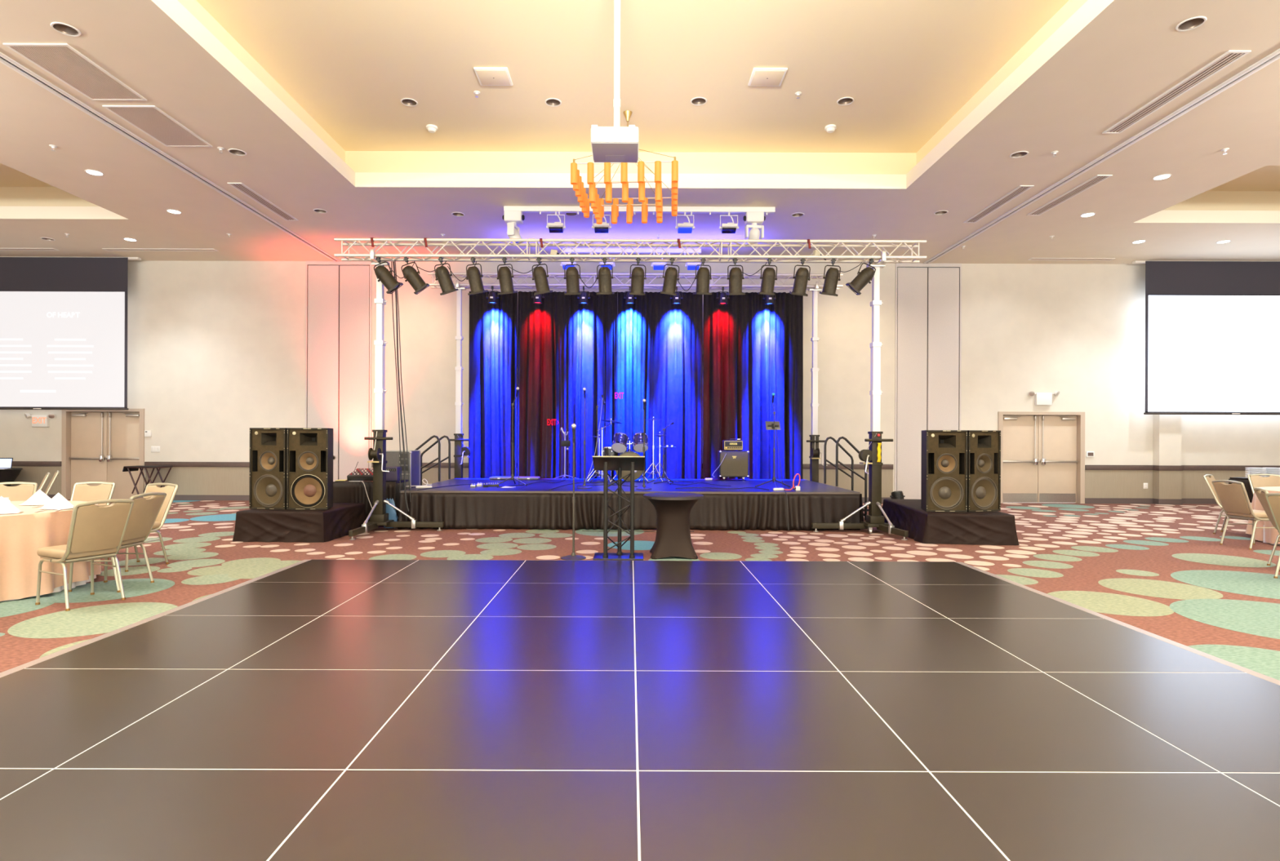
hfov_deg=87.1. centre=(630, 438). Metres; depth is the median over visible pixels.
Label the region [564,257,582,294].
stage light
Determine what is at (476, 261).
cable
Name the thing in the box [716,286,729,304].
stage light
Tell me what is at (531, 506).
stage
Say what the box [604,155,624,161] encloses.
lamp
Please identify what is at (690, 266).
light
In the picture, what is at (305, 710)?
floor
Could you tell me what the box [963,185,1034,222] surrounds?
ceiling vent
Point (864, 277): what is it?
stage light
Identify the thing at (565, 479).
cable
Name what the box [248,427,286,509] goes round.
loudspeaker
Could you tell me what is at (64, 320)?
projection screen
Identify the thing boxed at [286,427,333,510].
loudspeaker
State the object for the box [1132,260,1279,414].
projection screen
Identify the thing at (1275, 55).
trim
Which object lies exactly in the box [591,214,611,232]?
light
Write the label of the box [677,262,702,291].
cable
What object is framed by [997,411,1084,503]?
door
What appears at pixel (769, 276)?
stage light
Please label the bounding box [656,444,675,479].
stand
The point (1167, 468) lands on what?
column
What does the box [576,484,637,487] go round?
cable
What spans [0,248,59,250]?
ceiling vent
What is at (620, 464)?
lectern
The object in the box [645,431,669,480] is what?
stand
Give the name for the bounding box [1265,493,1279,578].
banquet chair
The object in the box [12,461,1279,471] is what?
trim
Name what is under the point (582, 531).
cable
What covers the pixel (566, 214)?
recessed light
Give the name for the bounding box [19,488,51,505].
napkin
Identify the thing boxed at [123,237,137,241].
recessed light
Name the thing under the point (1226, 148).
sprinkler head
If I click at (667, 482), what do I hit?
cable
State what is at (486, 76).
ceiling vent
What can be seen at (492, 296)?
stage light
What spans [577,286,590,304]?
stage light
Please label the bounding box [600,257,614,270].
light
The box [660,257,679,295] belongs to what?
stage light
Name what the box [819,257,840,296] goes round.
stage light
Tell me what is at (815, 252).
junction box
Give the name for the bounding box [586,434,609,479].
cymbal stand
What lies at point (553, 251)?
junction box
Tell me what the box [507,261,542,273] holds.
cable
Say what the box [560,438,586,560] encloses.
mic stand
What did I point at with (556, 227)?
light
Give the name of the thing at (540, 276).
stage light
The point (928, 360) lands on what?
door
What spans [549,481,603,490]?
cable
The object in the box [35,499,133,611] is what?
banquet chair
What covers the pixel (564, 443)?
stand
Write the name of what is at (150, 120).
ceiling vent
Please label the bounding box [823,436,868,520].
stair railing
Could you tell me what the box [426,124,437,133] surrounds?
smoke detector
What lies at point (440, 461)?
stair railing
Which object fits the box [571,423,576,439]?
microphone
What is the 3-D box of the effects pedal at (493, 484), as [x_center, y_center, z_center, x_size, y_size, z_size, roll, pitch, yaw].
[-2.413,0.802,11.761,0.220,0.069,0.123,0,0,-17]
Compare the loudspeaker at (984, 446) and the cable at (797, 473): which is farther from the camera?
the cable at (797, 473)
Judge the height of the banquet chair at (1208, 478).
0.915 m
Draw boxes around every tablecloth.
[0,500,101,601]
[1245,486,1279,545]
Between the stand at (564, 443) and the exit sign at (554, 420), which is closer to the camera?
the stand at (564, 443)
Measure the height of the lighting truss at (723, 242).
0.302 m
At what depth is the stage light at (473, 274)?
10.21 m
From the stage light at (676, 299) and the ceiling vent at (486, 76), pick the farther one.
the stage light at (676, 299)
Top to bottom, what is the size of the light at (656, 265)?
0.343 m
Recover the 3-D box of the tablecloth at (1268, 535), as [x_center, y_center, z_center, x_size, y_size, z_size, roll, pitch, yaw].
[9.845,1.102,9.302,1.848,0.756,1.853,0,0,10]
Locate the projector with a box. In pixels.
[591,0,639,162]
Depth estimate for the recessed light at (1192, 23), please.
6.59 m
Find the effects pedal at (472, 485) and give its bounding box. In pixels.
[470,483,476,487]
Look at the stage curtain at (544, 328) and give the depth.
14.61 m
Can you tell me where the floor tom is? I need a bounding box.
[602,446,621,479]
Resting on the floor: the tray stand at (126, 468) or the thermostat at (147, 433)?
the tray stand at (126, 468)
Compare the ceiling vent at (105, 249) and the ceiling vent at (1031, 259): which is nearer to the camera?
the ceiling vent at (105, 249)
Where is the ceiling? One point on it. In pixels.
(944, 92)
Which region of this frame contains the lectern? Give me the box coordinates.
[592,456,644,560]
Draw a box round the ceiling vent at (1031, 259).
[1027,257,1115,260]
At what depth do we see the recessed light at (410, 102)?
9.60 m
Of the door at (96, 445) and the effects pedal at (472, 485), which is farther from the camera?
the door at (96, 445)
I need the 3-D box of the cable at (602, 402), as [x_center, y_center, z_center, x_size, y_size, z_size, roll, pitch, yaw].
[-0.645,0.048,11.863,0.050,1.572,0.730,0,0,26]
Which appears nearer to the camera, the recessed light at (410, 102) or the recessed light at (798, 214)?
the recessed light at (410, 102)
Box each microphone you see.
[515,386,519,396]
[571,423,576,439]
[582,387,586,397]
[642,399,645,408]
[771,392,775,403]
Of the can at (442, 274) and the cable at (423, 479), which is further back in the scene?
the cable at (423, 479)
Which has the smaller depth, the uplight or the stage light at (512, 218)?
the stage light at (512, 218)
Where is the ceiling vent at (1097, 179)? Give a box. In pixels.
[1026,174,1112,215]
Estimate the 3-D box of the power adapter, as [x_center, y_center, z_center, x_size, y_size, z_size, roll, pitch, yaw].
[2.713,0.810,11.002,0.114,0.078,0.062,0,0,0]
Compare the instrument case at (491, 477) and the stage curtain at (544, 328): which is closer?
the instrument case at (491, 477)
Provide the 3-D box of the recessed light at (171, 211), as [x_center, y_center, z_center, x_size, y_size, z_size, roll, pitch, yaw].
[-8.182,-4.129,12.078,0.236,0.119,0.236,0,0,0]
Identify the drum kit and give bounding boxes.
[610,432,648,481]
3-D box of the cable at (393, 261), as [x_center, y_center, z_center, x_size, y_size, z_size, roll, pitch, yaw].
[-3.592,-0.844,10.545,0.270,3.968,0.036,0,0,0]
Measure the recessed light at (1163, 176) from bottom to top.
0.119 m
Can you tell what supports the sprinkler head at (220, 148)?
attached to the ceiling
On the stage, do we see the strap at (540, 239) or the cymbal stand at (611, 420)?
the cymbal stand at (611, 420)
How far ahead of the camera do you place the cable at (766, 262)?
10.44 m
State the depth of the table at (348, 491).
10.90 m
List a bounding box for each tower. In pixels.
[348,248,444,540]
[449,280,471,478]
[806,281,827,482]
[811,250,908,540]
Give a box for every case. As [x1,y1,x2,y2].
[386,449,420,518]
[488,476,540,479]
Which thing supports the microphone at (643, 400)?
on the mic stand at (643, 487)
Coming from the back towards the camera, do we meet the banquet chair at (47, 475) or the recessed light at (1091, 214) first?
the recessed light at (1091, 214)
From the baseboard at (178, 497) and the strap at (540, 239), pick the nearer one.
the strap at (540, 239)
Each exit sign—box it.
[24,413,55,426]
[546,418,558,425]
[614,392,623,399]
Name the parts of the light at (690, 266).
glass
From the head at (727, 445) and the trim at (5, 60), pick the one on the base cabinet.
the head at (727, 445)
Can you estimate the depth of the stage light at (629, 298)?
14.21 m
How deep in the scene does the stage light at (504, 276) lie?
10.22 m
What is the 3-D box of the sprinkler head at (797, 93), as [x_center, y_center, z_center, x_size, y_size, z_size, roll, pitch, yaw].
[2.303,-4.709,9.243,0.090,0.064,0.090,0,0,0]
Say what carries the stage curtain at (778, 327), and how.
on the floor
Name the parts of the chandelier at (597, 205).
tier frame, tier frame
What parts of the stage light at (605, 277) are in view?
gel frame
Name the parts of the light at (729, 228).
glass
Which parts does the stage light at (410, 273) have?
gel frame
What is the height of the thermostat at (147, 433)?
0.144 m
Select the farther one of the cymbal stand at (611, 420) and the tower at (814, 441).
the tower at (814, 441)
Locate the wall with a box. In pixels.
[0,260,1279,498]
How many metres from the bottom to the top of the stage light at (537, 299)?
0.360 m
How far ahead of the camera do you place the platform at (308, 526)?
9.37 m
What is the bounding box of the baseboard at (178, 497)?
[47,494,1217,504]
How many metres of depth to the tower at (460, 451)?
14.31 m
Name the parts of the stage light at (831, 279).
gel frame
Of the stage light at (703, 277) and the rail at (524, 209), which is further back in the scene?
the rail at (524, 209)
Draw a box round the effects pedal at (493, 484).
[485,482,498,486]
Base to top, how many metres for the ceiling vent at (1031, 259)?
0.013 m
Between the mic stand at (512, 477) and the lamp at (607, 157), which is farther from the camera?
the mic stand at (512, 477)
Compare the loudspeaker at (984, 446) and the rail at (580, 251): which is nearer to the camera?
the loudspeaker at (984, 446)
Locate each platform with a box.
[232,502,366,542]
[881,498,1018,545]
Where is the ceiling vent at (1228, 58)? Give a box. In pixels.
[1102,50,1251,133]
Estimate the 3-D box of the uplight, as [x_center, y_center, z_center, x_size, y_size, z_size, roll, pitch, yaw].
[5.888,1.305,14.856,0.330,0.324,0.276,0,0,-6]
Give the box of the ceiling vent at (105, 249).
[102,248,218,251]
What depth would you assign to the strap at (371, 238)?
10.24 m
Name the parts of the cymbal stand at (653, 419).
leg, leg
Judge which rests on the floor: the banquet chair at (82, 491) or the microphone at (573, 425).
the banquet chair at (82, 491)
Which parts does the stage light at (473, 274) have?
gel frame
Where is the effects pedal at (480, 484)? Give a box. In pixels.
[476,482,482,486]
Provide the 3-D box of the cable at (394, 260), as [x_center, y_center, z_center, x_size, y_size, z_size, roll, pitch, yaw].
[-3.551,-0.904,10.503,0.263,3.785,0.028,0,0,-5]
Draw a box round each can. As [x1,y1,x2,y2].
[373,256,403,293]
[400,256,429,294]
[434,257,458,295]
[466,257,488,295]
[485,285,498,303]
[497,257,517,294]
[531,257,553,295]
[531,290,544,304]
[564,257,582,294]
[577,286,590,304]
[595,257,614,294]
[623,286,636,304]
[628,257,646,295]
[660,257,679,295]
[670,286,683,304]
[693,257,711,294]
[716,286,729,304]
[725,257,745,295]
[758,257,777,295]
[763,293,776,305]
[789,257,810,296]
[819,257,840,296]
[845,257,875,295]
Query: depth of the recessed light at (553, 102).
9.59 m
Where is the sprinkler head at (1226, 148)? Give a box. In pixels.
[1220,147,1229,154]
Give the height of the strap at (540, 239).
0.151 m
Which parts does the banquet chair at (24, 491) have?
frame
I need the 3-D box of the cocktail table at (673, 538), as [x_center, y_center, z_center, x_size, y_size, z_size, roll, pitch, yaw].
[0.534,1.073,8.378,0.747,0.755,0.747,0,0,-29]
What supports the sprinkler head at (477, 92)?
attached to the ceiling
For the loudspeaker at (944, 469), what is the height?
1.160 m
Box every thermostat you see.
[144,430,151,436]
[1085,451,1094,457]
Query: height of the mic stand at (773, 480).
1.526 m
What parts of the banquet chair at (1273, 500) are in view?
frame, backrest, leg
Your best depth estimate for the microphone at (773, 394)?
11.51 m
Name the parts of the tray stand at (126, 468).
leg, leg, leg, leg, frame, leg, leg, leg, leg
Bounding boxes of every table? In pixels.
[0,467,22,486]
[333,480,408,527]
[643,492,703,559]
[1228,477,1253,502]
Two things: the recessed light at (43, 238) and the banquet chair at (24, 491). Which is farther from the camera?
the recessed light at (43, 238)
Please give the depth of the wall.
15.46 m
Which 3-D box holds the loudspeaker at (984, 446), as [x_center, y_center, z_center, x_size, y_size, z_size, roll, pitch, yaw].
[5.006,0.461,9.847,0.570,1.160,0.453,0,0,-17]
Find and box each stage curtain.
[468,291,517,478]
[516,291,569,478]
[569,291,617,479]
[617,291,702,479]
[702,292,753,479]
[752,292,803,479]
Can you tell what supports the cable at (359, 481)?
hanging from the table at (348, 491)
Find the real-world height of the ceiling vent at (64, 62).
0.013 m
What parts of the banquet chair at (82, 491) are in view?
backrest, frame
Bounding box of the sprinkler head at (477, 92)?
[473,90,479,97]
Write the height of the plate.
0.016 m
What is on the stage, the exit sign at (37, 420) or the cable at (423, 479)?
the cable at (423, 479)
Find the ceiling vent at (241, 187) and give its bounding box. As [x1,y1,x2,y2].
[226,182,298,221]
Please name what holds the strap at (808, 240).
hanging from the lighting truss at (723, 242)
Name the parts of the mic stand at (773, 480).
leg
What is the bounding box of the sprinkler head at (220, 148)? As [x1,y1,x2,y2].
[217,146,224,153]
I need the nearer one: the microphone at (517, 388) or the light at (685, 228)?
the light at (685, 228)
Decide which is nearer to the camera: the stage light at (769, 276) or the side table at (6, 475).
the stage light at (769, 276)
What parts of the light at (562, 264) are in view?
glass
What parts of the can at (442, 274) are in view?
gel frame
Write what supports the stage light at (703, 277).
hanging from the lighting truss at (723, 242)
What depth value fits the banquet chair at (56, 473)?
10.48 m
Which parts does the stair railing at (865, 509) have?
handrail, handrail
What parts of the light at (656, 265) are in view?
glass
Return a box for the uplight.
[889,490,905,499]
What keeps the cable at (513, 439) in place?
hanging from the mic stand at (512, 477)
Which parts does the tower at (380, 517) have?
plate, crank handle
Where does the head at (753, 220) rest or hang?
hanging from the rail at (524, 209)
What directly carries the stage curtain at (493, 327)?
on the floor
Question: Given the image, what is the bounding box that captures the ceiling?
[0,0,1279,264]
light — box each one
[40,237,54,240]
[50,22,80,36]
[84,169,104,175]
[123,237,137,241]
[166,208,182,213]
[227,148,246,155]
[313,208,327,213]
[400,97,417,106]
[451,212,464,216]
[502,210,524,243]
[544,97,561,106]
[546,212,565,232]
[560,253,576,269]
[564,213,577,216]
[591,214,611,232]
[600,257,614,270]
[651,253,666,270]
[675,212,694,233]
[684,258,700,270]
[690,97,706,105]
[719,212,738,233]
[791,212,804,217]
[836,97,853,105]
[933,210,948,215]
[1009,151,1028,158]
[1028,391,1059,405]
[1080,212,1095,217]
[1131,240,1146,243]
[1152,173,1171,180]
[1175,16,1206,31]
[1215,240,1231,243]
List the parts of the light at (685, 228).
glass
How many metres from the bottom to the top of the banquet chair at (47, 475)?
0.915 m
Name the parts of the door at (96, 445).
latch rod, latch rod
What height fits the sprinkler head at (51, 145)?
0.064 m
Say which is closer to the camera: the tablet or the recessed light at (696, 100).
the recessed light at (696, 100)
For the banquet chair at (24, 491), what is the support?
on the floor
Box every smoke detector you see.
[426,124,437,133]
[824,124,836,133]
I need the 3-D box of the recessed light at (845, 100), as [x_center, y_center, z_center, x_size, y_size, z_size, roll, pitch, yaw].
[3.017,-4.798,9.448,0.236,0.136,0.236,0,0,0]
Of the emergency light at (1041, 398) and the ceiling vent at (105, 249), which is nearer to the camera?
the ceiling vent at (105, 249)
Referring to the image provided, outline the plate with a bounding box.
[1246,467,1266,469]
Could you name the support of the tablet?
attached to the mic stand at (773, 480)
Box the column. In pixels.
[1152,414,1182,504]
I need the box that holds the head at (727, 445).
[722,438,742,450]
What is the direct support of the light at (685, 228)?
hanging from the rail at (524, 209)
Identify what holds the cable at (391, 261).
hanging from the lighting truss at (723, 242)
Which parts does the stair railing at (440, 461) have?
handrail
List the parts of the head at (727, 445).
control panel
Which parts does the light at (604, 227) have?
glass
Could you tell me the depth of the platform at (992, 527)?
9.38 m
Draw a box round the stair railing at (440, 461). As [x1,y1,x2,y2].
[414,435,450,485]
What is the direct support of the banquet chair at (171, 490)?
on the floor
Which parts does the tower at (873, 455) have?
crank handle, plate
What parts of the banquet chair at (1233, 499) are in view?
leg, backrest, frame, seat, leg, leg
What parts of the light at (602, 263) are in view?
glass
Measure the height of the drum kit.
0.966 m
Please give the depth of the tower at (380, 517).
10.50 m
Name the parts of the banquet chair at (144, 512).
leg, leg, leg, seat, backrest, leg, frame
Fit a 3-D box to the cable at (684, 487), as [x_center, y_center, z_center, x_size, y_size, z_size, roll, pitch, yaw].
[1.528,0.840,11.344,1.528,0.012,0.493,0,0,0]
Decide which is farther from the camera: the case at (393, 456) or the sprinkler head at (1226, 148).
the case at (393, 456)
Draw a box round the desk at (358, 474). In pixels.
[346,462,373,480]
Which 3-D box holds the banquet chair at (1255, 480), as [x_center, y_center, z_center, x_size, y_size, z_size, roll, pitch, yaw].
[10.268,1.028,10.706,0.457,0.915,0.634,0,0,14]
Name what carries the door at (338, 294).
in the wall
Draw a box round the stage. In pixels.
[397,478,863,530]
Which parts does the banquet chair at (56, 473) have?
backrest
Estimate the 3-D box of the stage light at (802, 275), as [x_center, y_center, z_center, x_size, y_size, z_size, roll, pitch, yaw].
[2.600,-2.456,10.311,0.291,0.590,0.304,0,0,3]
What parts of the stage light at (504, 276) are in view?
gel frame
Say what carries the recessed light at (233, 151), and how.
in the ceiling
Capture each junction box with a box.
[550,248,559,254]
[812,249,826,260]
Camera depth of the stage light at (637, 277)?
10.22 m
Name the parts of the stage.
power strip, deck panel, deck panel, deck panel, deck panel, deck panel, deck panel, deck panel, power strip, deck panel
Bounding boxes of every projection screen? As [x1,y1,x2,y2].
[0,256,141,409]
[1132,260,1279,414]
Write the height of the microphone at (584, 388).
0.179 m
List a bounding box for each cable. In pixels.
[359,480,372,508]
[391,261,400,492]
[392,261,408,511]
[394,259,410,502]
[406,479,431,486]
[417,482,488,490]
[447,261,476,281]
[497,479,566,487]
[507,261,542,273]
[512,439,519,479]
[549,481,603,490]
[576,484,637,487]
[578,265,604,288]
[582,530,692,532]
[585,401,602,481]
[653,480,693,484]
[666,482,730,486]
[675,487,768,490]
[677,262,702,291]
[735,262,767,275]
[776,430,789,530]
[784,473,799,490]
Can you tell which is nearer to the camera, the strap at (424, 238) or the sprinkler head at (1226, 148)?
the sprinkler head at (1226, 148)
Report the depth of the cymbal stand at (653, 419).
13.29 m
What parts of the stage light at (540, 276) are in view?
gel frame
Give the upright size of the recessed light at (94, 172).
0.119 m
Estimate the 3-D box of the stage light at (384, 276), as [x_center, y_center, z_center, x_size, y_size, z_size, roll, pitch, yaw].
[-3.709,-2.487,10.302,0.420,0.576,0.274,0,0,-6]
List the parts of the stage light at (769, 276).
gel frame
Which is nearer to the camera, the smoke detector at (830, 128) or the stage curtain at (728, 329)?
the smoke detector at (830, 128)
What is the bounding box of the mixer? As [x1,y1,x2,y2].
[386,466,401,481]
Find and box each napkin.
[0,496,23,514]
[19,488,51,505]
[38,493,73,510]
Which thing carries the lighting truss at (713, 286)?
on the tower at (460, 451)
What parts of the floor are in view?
floor panel, floor panel, floor panel, floor panel, floor panel, floor panel, floor panel, floor panel, floor panel, floor panel, floor panel, floor panel, floor panel, floor panel, floor panel, floor panel, floor panel, floor panel, floor panel, floor panel, floor panel, floor panel, floor panel, floor panel, floor panel, floor panel, floor panel, floor panel, floor panel, floor panel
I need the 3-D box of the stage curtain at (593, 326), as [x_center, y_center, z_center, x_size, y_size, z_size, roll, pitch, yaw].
[-0.801,-0.879,14.652,1.041,4.612,0.210,0,0,0]
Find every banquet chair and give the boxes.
[0,481,37,501]
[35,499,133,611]
[36,472,49,491]
[44,470,59,495]
[67,492,166,592]
[70,481,115,559]
[124,483,178,572]
[1203,474,1251,533]
[1211,480,1275,550]
[1247,473,1279,495]
[1253,487,1279,571]
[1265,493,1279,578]
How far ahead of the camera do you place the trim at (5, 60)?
9.17 m
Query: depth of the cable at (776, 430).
11.48 m
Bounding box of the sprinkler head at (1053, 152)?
[1051,151,1058,157]
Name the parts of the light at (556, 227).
glass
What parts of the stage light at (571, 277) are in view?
gel frame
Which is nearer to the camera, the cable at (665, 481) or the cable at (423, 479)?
the cable at (423, 479)
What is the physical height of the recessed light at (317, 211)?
0.136 m
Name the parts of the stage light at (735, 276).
gel frame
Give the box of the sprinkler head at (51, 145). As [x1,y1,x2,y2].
[48,144,57,151]
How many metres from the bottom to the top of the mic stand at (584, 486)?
1.582 m
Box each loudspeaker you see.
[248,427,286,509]
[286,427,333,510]
[920,430,967,511]
[967,430,1000,511]
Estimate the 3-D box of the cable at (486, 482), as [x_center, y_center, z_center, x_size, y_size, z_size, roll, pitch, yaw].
[-3.097,0.824,11.755,0.153,0.012,1.943,0,0,24]
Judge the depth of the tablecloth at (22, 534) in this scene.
6.04 m
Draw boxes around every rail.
[503,205,775,215]
[562,248,701,254]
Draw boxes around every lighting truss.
[333,237,926,263]
[427,272,842,289]
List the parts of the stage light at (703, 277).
gel frame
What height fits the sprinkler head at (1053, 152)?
0.064 m
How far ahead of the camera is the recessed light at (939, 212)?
12.06 m
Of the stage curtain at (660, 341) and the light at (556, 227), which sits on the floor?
the stage curtain at (660, 341)
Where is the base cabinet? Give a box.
[717,450,749,479]
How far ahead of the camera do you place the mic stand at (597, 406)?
13.20 m
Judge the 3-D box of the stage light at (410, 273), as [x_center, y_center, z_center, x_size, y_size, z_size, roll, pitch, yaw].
[-3.296,-2.484,10.312,0.411,0.579,0.276,0,0,-10]
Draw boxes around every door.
[61,408,144,500]
[305,261,371,481]
[894,262,961,499]
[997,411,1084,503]
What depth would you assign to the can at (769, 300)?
14.21 m
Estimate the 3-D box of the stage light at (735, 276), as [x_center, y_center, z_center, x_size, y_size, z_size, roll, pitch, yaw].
[1.601,-2.466,10.306,0.261,0.575,0.290,-1,0,-6]
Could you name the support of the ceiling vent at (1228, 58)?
in the ceiling
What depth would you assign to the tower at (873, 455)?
10.50 m
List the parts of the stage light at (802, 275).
gel frame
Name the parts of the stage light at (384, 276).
gel frame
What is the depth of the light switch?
15.44 m
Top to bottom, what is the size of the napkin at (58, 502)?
0.155 m
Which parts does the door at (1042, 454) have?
kick plate, latch rod, latch rod, kick plate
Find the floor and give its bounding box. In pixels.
[0,499,1279,860]
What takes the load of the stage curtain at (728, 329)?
on the floor
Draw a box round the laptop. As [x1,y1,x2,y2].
[0,457,13,469]
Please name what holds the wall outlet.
attached to the wall
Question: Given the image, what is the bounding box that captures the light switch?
[151,446,159,452]
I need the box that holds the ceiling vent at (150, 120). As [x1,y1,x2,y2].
[102,105,212,146]
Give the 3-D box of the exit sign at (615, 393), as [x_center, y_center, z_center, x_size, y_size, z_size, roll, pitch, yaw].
[-0.239,-0.927,14.460,0.196,0.138,0.006,0,0,0]
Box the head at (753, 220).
[742,211,765,244]
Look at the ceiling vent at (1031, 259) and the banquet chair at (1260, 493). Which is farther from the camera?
the ceiling vent at (1031, 259)
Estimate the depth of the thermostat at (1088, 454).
15.43 m
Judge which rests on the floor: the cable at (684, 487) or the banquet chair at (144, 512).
the banquet chair at (144, 512)
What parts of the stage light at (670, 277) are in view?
gel frame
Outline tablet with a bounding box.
[764,421,780,430]
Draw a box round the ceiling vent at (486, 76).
[473,66,513,85]
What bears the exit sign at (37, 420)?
attached to the wall
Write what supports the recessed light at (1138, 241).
in the ceiling
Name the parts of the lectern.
post, plate, post, post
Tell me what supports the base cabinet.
on the stage
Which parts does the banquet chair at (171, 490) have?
leg, leg, seat, leg, backrest, frame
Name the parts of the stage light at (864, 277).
gel frame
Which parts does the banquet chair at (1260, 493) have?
frame, backrest, leg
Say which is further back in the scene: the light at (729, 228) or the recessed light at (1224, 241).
the recessed light at (1224, 241)
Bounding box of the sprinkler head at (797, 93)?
[795,91,801,98]
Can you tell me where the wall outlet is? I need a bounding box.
[1143,483,1147,488]
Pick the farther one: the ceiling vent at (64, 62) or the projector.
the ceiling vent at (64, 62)
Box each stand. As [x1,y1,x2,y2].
[122,465,173,494]
[498,395,527,485]
[553,427,578,480]
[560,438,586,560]
[577,395,591,488]
[586,395,613,482]
[586,418,622,482]
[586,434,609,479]
[635,408,651,489]
[638,416,662,481]
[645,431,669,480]
[647,422,674,484]
[656,444,675,479]
[755,400,790,488]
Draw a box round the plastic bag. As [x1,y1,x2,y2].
[383,497,397,528]
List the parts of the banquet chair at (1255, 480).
backrest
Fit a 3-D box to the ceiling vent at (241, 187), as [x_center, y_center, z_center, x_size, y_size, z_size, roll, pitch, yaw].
[-6.291,-4.064,11.620,0.230,0.013,1.840,0,0,0]
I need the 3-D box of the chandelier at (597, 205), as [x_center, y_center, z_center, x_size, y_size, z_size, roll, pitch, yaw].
[-0.041,-4.020,9.800,1.462,1.459,1.462,0,0,4]
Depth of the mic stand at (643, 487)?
11.24 m
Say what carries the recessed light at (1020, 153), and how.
in the ceiling
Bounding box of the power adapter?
[793,485,799,490]
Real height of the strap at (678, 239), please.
0.151 m
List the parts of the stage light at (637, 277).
gel frame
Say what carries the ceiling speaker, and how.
attached to the ceiling
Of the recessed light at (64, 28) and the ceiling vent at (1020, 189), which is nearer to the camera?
the recessed light at (64, 28)
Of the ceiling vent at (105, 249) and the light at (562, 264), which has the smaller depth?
the light at (562, 264)
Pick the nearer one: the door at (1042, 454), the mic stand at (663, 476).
the mic stand at (663, 476)
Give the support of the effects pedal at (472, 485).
on the stage
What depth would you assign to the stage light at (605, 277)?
10.21 m
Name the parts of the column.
chair rail, baseboard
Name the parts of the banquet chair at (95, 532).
leg, leg, seat, leg, frame, backrest, leg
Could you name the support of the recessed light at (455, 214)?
in the ceiling
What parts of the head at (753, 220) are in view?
knob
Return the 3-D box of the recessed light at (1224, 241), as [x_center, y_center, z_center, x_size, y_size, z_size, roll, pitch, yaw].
[12.052,-4.059,13.687,0.236,0.119,0.236,0,0,0]
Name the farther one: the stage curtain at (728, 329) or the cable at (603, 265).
the stage curtain at (728, 329)
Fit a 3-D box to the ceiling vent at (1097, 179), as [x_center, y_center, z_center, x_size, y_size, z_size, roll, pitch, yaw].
[7.229,-4.017,11.180,0.230,0.013,1.840,0,0,0]
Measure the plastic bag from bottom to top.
0.480 m
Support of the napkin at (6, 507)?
on the tablecloth at (22, 534)
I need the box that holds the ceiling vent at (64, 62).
[3,43,146,100]
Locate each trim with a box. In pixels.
[0,52,340,261]
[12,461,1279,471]
[923,48,1279,263]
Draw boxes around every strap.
[370,237,373,247]
[423,237,427,247]
[539,238,543,247]
[677,238,680,248]
[807,239,811,248]
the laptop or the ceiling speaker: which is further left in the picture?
the laptop
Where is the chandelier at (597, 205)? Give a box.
[570,110,678,224]
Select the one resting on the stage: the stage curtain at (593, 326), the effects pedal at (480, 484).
the effects pedal at (480, 484)
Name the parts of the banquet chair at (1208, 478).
backrest, frame, leg, leg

